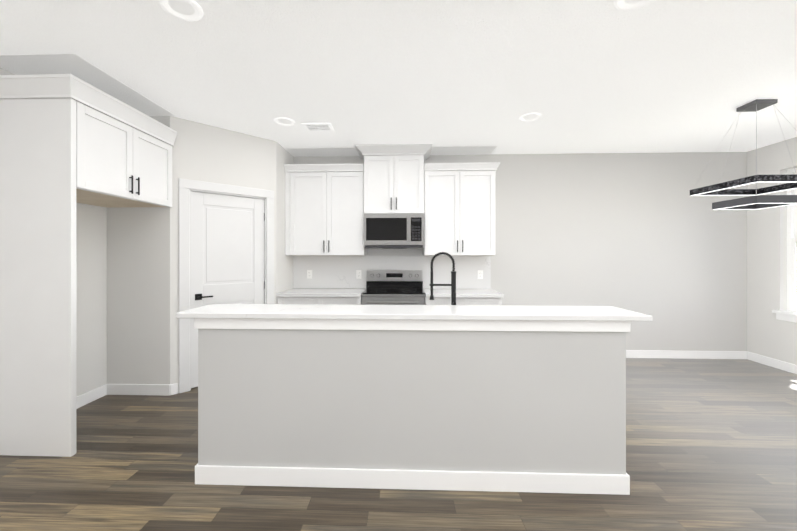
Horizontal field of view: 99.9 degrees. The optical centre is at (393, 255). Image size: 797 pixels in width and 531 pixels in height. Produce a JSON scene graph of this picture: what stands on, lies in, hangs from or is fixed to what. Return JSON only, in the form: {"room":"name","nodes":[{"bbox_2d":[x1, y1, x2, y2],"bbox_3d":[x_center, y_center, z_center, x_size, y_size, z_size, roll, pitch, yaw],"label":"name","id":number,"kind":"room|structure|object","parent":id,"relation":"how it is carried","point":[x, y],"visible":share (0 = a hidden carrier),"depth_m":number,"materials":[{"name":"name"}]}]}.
{"room":"kitchen","nodes":[
{"label":"kitchen","id":0,"kind":"room"},
{"bbox_2d":[0,68,106,396],"bbox_3d":[-2.985,0.001,0.857,0.150,2.740,7.960,0,0,2],"label":"wall","id":1,"kind":"structure","parent":0,"point":[91,297],"depth_m":3.13,"materials":[{"name":"paint"}]},
{"bbox_2d":[76,384,109,408],"bbox_3d":[-2.835,1.318,2.823,0.014,0.105,0.960,0,0,2],"label":"baseboard","id":2,"kind":"structure","parent":1,"relation":"attached to","point":[81,400],"depth_m":3.14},
{"bbox_2d":[107,116,293,392],"bbox_3d":[-2.102,0.000,3.968,1.400,2.740,1.380,0,0,2],"label":"wall","id":3,"kind":"structure","parent":0,"point":[142,294],"depth_m":3.30,"materials":[{"name":"paint"}]},
{"bbox_2d":[179,178,273,392],"bbox_3d":[-1.812,0.302,3.699,0.972,2.136,0.138,0,0,-43],"label":"door frame","id":4,"kind":"structure","parent":3,"relation":"attached to","point":[187,187],"depth_m":3.38,"materials":[{"name":"white wood"}]},
{"bbox_2d":[191,191,264,387],"bbox_3d":[-1.798,0.351,3.689,0.568,2.015,0.557,0,0,2],"label":"door","id":5,"kind":"structure","parent":3,"relation":"in","point":[227,249],"depth_m":3.64,"materials":[{"name":"white wood"}]},
{"bbox_2d":[0,358,796,530],"bbox_3d":[0.817,1.401,0.725,7.860,0.060,8.060,0,0,2],"label":"floor","id":6,"kind":"structure","parent":0,"point":[711,444],"depth_m":1.99,"materials":[{"name":"brown wood"}]},
{"bbox_2d":[0,74,176,456],"bbox_3d":[-2.484,0.080,2.764,0.713,2.580,1.048,0,0,2],"label":"surround","id":7,"kind":"object","parent":6,"relation":"on","point":[68,142],"visible":1,"depth_m":2.29,"materials":[{"name":"white"}]},
{"bbox_2d":[276,288,364,304],"bbox_3d":[-0.881,0.912,4.290,1.012,0.915,0.618,0,0,2],"label":"base cabinet","id":8,"kind":"object","parent":6,"relation":"on","point":[323,296],"visible":0.19,"depth_m":4.01,"materials":[{"name":"white"}]},
{"bbox_2d":[361,270,424,304],"bbox_3d":[0.009,0.784,4.253,0.758,1.172,0.628,0,0,2],"label":"range","id":9,"kind":"object","parent":6,"relation":"on","point":[394,287],"visible":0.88,"depth_m":4.48,"materials":[{"name":"silver metal"}]},
{"bbox_2d":[194,320,635,494],"bbox_3d":[0.098,0.870,2.367,2.548,1.001,0.825,0,0,2],"label":"kitchen island","id":10,"kind":"object","parent":6,"relation":"on","point":[508,398],"depth_m":1.97,"materials":[{"name":"paint"}]},
{"bbox_2d":[176,304,651,319],"bbox_3d":[0.094,0.355,2.112,2.742,0.031,0.374,0,0,2],"label":"island countertop","id":11,"kind":"structure","parent":10,"relation":"on","point":[212,311],"depth_m":1.99,"materials":[{"name":"white stone"}]},
{"bbox_2d":[429,252,455,304],"bbox_3d":[0.355,0.214,2.346,0.198,0.479,0.088,0,0,2],"label":"faucet","id":12,"kind":"object","parent":11,"relation":"on","point":[453,286],"visible":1,"depth_m":2.35,"materials":[{"name":"black metal"}]},
{"bbox_2d":[423,289,503,304],"bbox_3d":[0.850,0.912,4.230,0.912,0.915,0.618,0,0,2],"label":"base cabinet","id":13,"kind":"object","parent":6,"relation":"on","point":[474,297],"visible":0.25,"depth_m":3.96,"materials":[{"name":"white"}]},
{"bbox_2d":[0,0,796,153],"bbox_3d":[0.817,-1.409,0.724,7.860,0.080,8.060,0,0,2],"label":"ceiling","id":14,"kind":"structure","parent":0,"point":[608,76],"depth_m":2.43,"materials":[{"name":"paint"}]},
{"bbox_2d":[159,0,202,20],"bbox_3d":[-1.165,-1.364,1.844,0.210,0.010,0.210,0,0,2],"label":"recessed light","id":15,"kind":"object","parent":14,"relation":"in","point":[189,10],"visible":1,"depth_m":1.85,"materials":[{"name":"white plastic"}]},
{"bbox_2d":[0,53,496,156],"bbox_3d":[-0.770,-1.367,3.416,4.100,0.003,2.390,0,0,2],"label":"ceiling","id":16,"kind":"structure","parent":14,"relation":"attached to","point":[77,66],"depth_m":2.67,"materials":[{"name":"paint"}]},
{"bbox_2d":[274,117,294,125],"bbox_3d":[-1.110,-1.364,3.423,0.210,0.010,0.210,0,0,2],"label":"recessed light","id":17,"kind":"object","parent":14,"relation":"in","point":[283,121],"visible":0.98,"depth_m":3.42,"materials":[{"name":"white plastic"}]},
{"bbox_2d":[302,123,333,131],"bbox_3d":[-0.795,-1.363,3.572,0.300,0.012,0.220,0,0,2],"label":"ceiling vent","id":18,"kind":"object","parent":14,"relation":"in","point":[315,127],"visible":1,"depth_m":3.55,"materials":[{"name":"white metal"}]},
{"bbox_2d":[519,113,541,121],"bbox_3d":[1.358,-1.364,3.317,0.210,0.010,0.210,0,0,2],"label":"recessed light","id":19,"kind":"object","parent":14,"relation":"in","point":[529,117],"visible":1,"depth_m":3.32,"materials":[{"name":"white plastic"}]},
{"bbox_2d":[614,0,652,10],"bbox_3d":[1.289,-1.364,1.759,0.210,0.010,0.210,0,0,2],"label":"recessed light","id":20,"kind":"object","parent":14,"relation":"in","point":[624,5],"visible":1,"depth_m":1.82,"materials":[{"name":"white plastic"}]},
{"bbox_2d":[690,99,796,209],"bbox_3d":[3.279,-0.904,3.021,0.640,0.930,0.640,0,0,2],"label":"pendant light","id":21,"kind":"object","parent":14,"relation":"hanging from","point":[758,200],"visible":1,"depth_m":2.99,"materials":[{"name":"grey metal"}]},
{"bbox_2d":[293,152,746,350],"bbox_3d":[1.668,0.000,4.603,6.330,2.740,0.150,0,0,2],"label":"wall","id":22,"kind":"structure","parent":0,"point":[645,233],"depth_m":4.48,"materials":[{"name":"paint"}]},
{"bbox_2d":[284,164,366,254],"bbox_3d":[-0.874,-0.580,4.428,1.016,1.161,0.372,0,0,2],"label":"upper cabinet","id":23,"kind":"object","parent":22,"relation":"attached to","point":[324,209],"visible":0.98,"depth_m":4.29,"materials":[{"name":"white wood"}]},
{"bbox_2d":[293,256,490,288],"bbox_3d":[-0.028,0.227,4.579,2.698,0.450,0.014,0,0,2],"label":"backsplash panel","id":24,"kind":"object","parent":22,"relation":"attached to","point":[333,271],"visible":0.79,"depth_m":4.58,"materials":[{"name":"tile"}]},
{"bbox_2d":[307,270,311,278],"bbox_3d":[-1.149,0.261,4.606,0.072,0.118,0.007,0,0,2],"label":"electrical outlet","id":25,"kind":"object","parent":24,"relation":"attached to","point":[309,274],"visible":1,"depth_m":4.60,"materials":[{"name":"white plastic"}]},
{"bbox_2d":[356,270,360,278],"bbox_3d":[-0.469,0.261,4.582,0.072,0.118,0.007,0,0,2],"label":"electrical outlet","id":26,"kind":"object","parent":24,"relation":"attached to","point":[358,274],"visible":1,"depth_m":4.58,"materials":[{"name":"white plastic"}]},
{"bbox_2d":[478,270,482,278],"bbox_3d":[1.180,0.261,4.525,0.072,0.118,0.007,0,0,2],"label":"electrical outlet","id":27,"kind":"object","parent":24,"relation":"attached to","point":[480,274],"visible":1,"depth_m":4.52,"materials":[{"name":"white plastic"}]},
{"bbox_2d":[355,144,432,213],"bbox_3d":[0.015,-0.945,4.344,0.958,0.845,0.477,0,0,2],"label":"upper cabinet","id":28,"kind":"object","parent":22,"relation":"attached to","point":[393,178],"visible":0.96,"depth_m":4.21,"materials":[{"name":"white wood"}]},
{"bbox_2d":[364,214,423,248],"bbox_3d":[0.015,-0.304,4.366,0.754,0.430,0.429,0,0,2],"label":"microwave","id":29,"kind":"object","parent":28,"relation":"attached to","point":[393,231],"visible":1,"depth_m":4.19,"materials":[{"name":"silver metal"}]},
{"bbox_2d":[423,162,499,254],"bbox_3d":[0.871,-0.580,4.367,0.944,1.161,0.372,0,0,2],"label":"upper cabinet","id":30,"kind":"object","parent":22,"relation":"attached to","point":[459,208],"visible":1,"depth_m":4.23,"materials":[{"name":"white wood"}]},
{"bbox_2d":[626,350,746,358],"bbox_3d":[2.989,1.317,4.474,3.340,0.105,0.017,0,0,2],"label":"baseboard","id":31,"kind":"structure","parent":22,"relation":"attached to","point":[674,354],"depth_m":4.44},
{"bbox_2d":[747,137,796,364],"bbox_3d":[4.617,0.001,0.518,0.150,2.740,7.810,0,0,2],"label":"wall","id":32,"kind":"structure","parent":0,"point":[769,334],"depth_m":4.15,"materials":[{"name":"paint"}]},
{"bbox_2d":[747,351,796,373],"bbox_3d":[4.537,1.319,0.596,0.017,0.105,7.660,0,0,2],"label":"baseboard","id":33,"kind":"structure","parent":32,"relation":"attached to","point":[768,361],"depth_m":4.10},
{"bbox_2d":[772,168,796,322],"bbox_3d":[4.675,-0.127,3.022,0.180,1.805,2.120,0,0,2],"label":"window unit","id":34,"kind":"structure","parent":32,"relation":"in","point":[791,258],"depth_m":3.98,"materials":[{"name":"white plastic"}]}
]}

